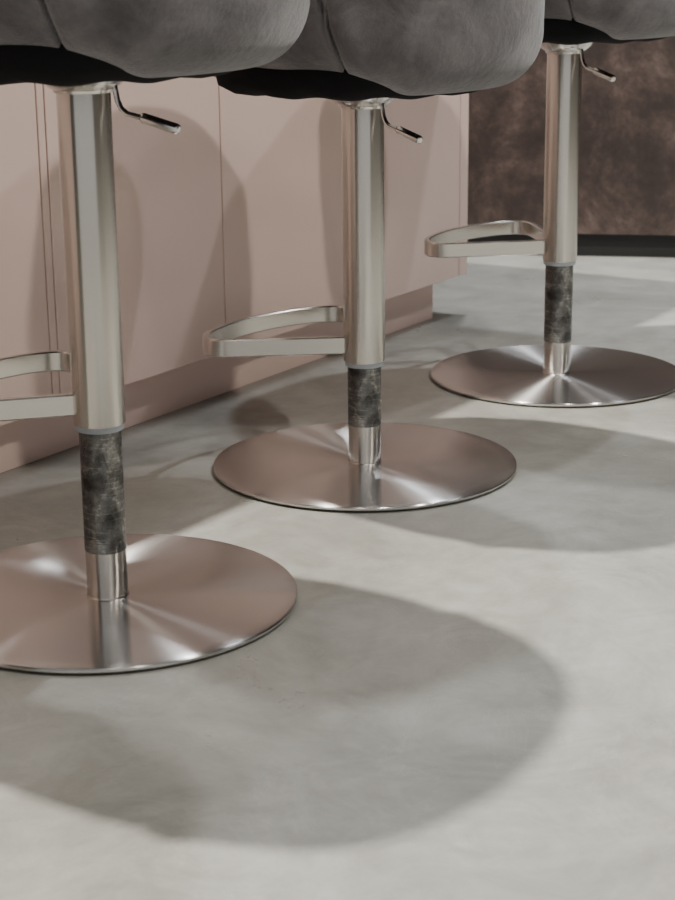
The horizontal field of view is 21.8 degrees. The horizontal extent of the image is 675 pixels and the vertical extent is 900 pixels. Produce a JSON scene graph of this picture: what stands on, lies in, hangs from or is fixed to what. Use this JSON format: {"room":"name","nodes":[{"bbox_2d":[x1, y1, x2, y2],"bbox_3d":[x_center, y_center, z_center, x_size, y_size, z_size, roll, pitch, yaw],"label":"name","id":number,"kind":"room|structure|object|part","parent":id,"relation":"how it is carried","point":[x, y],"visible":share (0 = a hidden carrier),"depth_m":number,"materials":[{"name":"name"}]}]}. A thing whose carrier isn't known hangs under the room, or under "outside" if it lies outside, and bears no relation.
{"room":"kitchen","nodes":[
{"label":"kitchen","id":0,"kind":"room"},
{"bbox_2d":[45,81,122,94],"bbox_3d":[-0.278,-0.402,1.908,0.103,0.025,0.103,8,18,29],"label":"mounting plate","id":1,"kind":"object","parent":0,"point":[102,88],"depth_m":1.88,"materials":[{"name":"silver metal"}]},
{"bbox_2d":[0,0,309,77],"bbox_3d":[-0.280,-0.545,1.868,0.499,0.270,0.465,8,18,29],"label":"seat","id":2,"kind":"object","parent":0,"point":[39,38],"depth_m":1.70,"materials":[{"name":"grey fabric"}]},
{"bbox_2d":[0,255,674,899],"bbox_3d":[0.502,0.221,1.990,8.200,0.050,8.700,-1,16,0],"label":"floor","id":3,"kind":"structure","parent":0,"point":[472,698],"depth_m":1.84,"materials":[{"name":"grey concrete"}]},
{"bbox_2d":[0,0,309,673],"bbox_3d":[-0.277,-0.248,1.953,0.506,0.888,0.473,8,18,29],"label":"bar stool","id":4,"kind":"object","parent":3,"relation":"on","point":[107,599],"visible":1,"depth_m":1.94,"materials":[{"name":"metal"}]},
{"bbox_3d":[-0.228,-0.383,1.893,0.044,0.053,0.006,6,17,21],"label":"gas lever rod","id":5,"kind":"part","parent":4,"relation":"part of","materials":[{"name":"silver metal"}]},
{"bbox_3d":[-0.272,0.173,2.073,0.450,0.007,0.450,8,18,29],"label":"plate","id":6,"kind":"part","parent":4,"relation":"part of","materials":[{"name":"metal"}]},
{"bbox_2d":[0,76,468,472],"bbox_3d":[-0.830,-0.419,2.530,1.050,0.910,3.012,9,19,31],"label":"kitchen island","id":7,"kind":"object","parent":3,"relation":"on","point":[236,214],"visible":0.46,"depth_m":2.87,"materials":[{"name":"pink paint"}]},
{"bbox_3d":[-0.548,-0.392,2.330,0.019,0.789,0.419,9,19,31],"label":"panel","id":8,"kind":"part","parent":7,"relation":"part of","materials":[{"name":"pink paint"}]},
{"bbox_3d":[-0.430,-0.444,2.508,0.019,0.789,0.014,9,19,31],"label":"panel","id":9,"kind":"part","parent":7,"relation":"part of","materials":[{"name":"pink paint"}]},
{"bbox_3d":[-0.312,-0.496,2.686,0.019,0.789,0.418,9,19,31],"label":"panel","id":10,"kind":"part","parent":7,"relation":"part of","materials":[{"name":"pink paint"}]},
{"bbox_3d":[0.020,-0.643,3.188,0.019,0.789,0.816,9,19,31],"label":"panel","id":11,"kind":"part","parent":7,"relation":"part of","materials":[{"name":"pink paint"}]},
{"bbox_3d":[0.249,-0.745,3.534,0.019,0.789,0.034,9,19,31],"label":"panel","id":12,"kind":"part","parent":7,"relation":"part of","materials":[{"name":"pink paint"}]},
{"bbox_2d":[202,0,544,510],"bbox_3d":[0.036,-0.372,2.488,0.506,0.825,0.472,12,21,38],"label":"bar stool","id":13,"kind":"object","parent":3,"relation":"on","point":[361,56],"visible":0.78,"depth_m":2.46,"materials":[{"name":"metal"}]},
{"bbox_3d":[0.041,0.019,2.600,0.450,0.007,0.450,12,21,38],"label":"plate","id":14,"kind":"part","parent":13,"relation":"part of","materials":[{"name":"metal"}]},
{"bbox_3d":[0.071,-0.467,2.420,0.006,0.053,0.044,-15,21,-40],"label":"gas lever rod","id":15,"kind":"part","parent":13,"relation":"part of","materials":[{"name":"silver metal"}]},
{"bbox_2d":[424,0,674,406],"bbox_3d":[0.387,-0.547,3.012,0.506,0.865,0.473,11,20,35],"label":"bar stool","id":16,"kind":"object","parent":3,"relation":"on","point":[555,373],"visible":0.74,"depth_m":3.03,"materials":[{"name":"metal"}]},
{"bbox_3d":[0.392,-0.137,3.130,0.450,0.007,0.450,11,20,35],"label":"plate","id":17,"kind":"part","parent":16,"relation":"part of","materials":[{"name":"metal"}]},
{"bbox_3d":[0.419,-0.660,2.936,0.006,0.053,0.044,-13,20,-36],"label":"gas lever rod","id":18,"kind":"part","parent":16,"relation":"part of","materials":[{"name":"silver metal"}]},
{"bbox_2d":[330,98,394,109],"bbox_3d":[0.035,-0.492,2.454,0.103,0.025,0.103,12,21,38],"label":"mounting plate","id":19,"kind":"object","parent":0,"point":[376,103],"depth_m":2.42,"materials":[{"name":"silver metal"}]},
{"bbox_2d":[214,0,544,95],"bbox_3d":[0.033,-0.639,2.412,0.499,0.270,0.465,12,21,38],"label":"seat","id":20,"kind":"object","parent":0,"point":[343,47],"depth_m":2.23,"materials":[{"name":"grey fabric"}]},
{"bbox_2d":[541,42,594,53],"bbox_3d":[0.386,-0.686,2.972,0.103,0.025,0.103,11,20,35],"label":"mounting plate","id":21,"kind":"object","parent":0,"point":[549,48],"depth_m":2.94,"materials":[{"name":"silver metal"}]},
{"bbox_2d":[467,36,674,234],"bbox_3d":[0.522,-2.110,3.937,8.800,3.242,0.122,2,16,10],"label":"wall","id":22,"kind":"structure","parent":0,"point":[627,164],"depth_m":4.26,"materials":[{"name":"brown"}]},
{"bbox_2d":[467,234,674,257],"bbox_3d":[0.541,-0.527,4.401,8.800,0.058,0.103,2,16,10],"label":"baseboard","id":23,"kind":"structure","parent":22,"relation":"attached to","point":[619,245],"depth_m":4.33,"materials":[{"name":"black"}]},
{"bbox_2d":[544,0,674,39],"bbox_3d":[0.384,-0.833,2.931,0.499,0.270,0.465,11,20,35],"label":"seat","id":24,"kind":"object","parent":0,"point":[563,19],"depth_m":2.76,"materials":[{"name":"grey fabric"}]}
]}

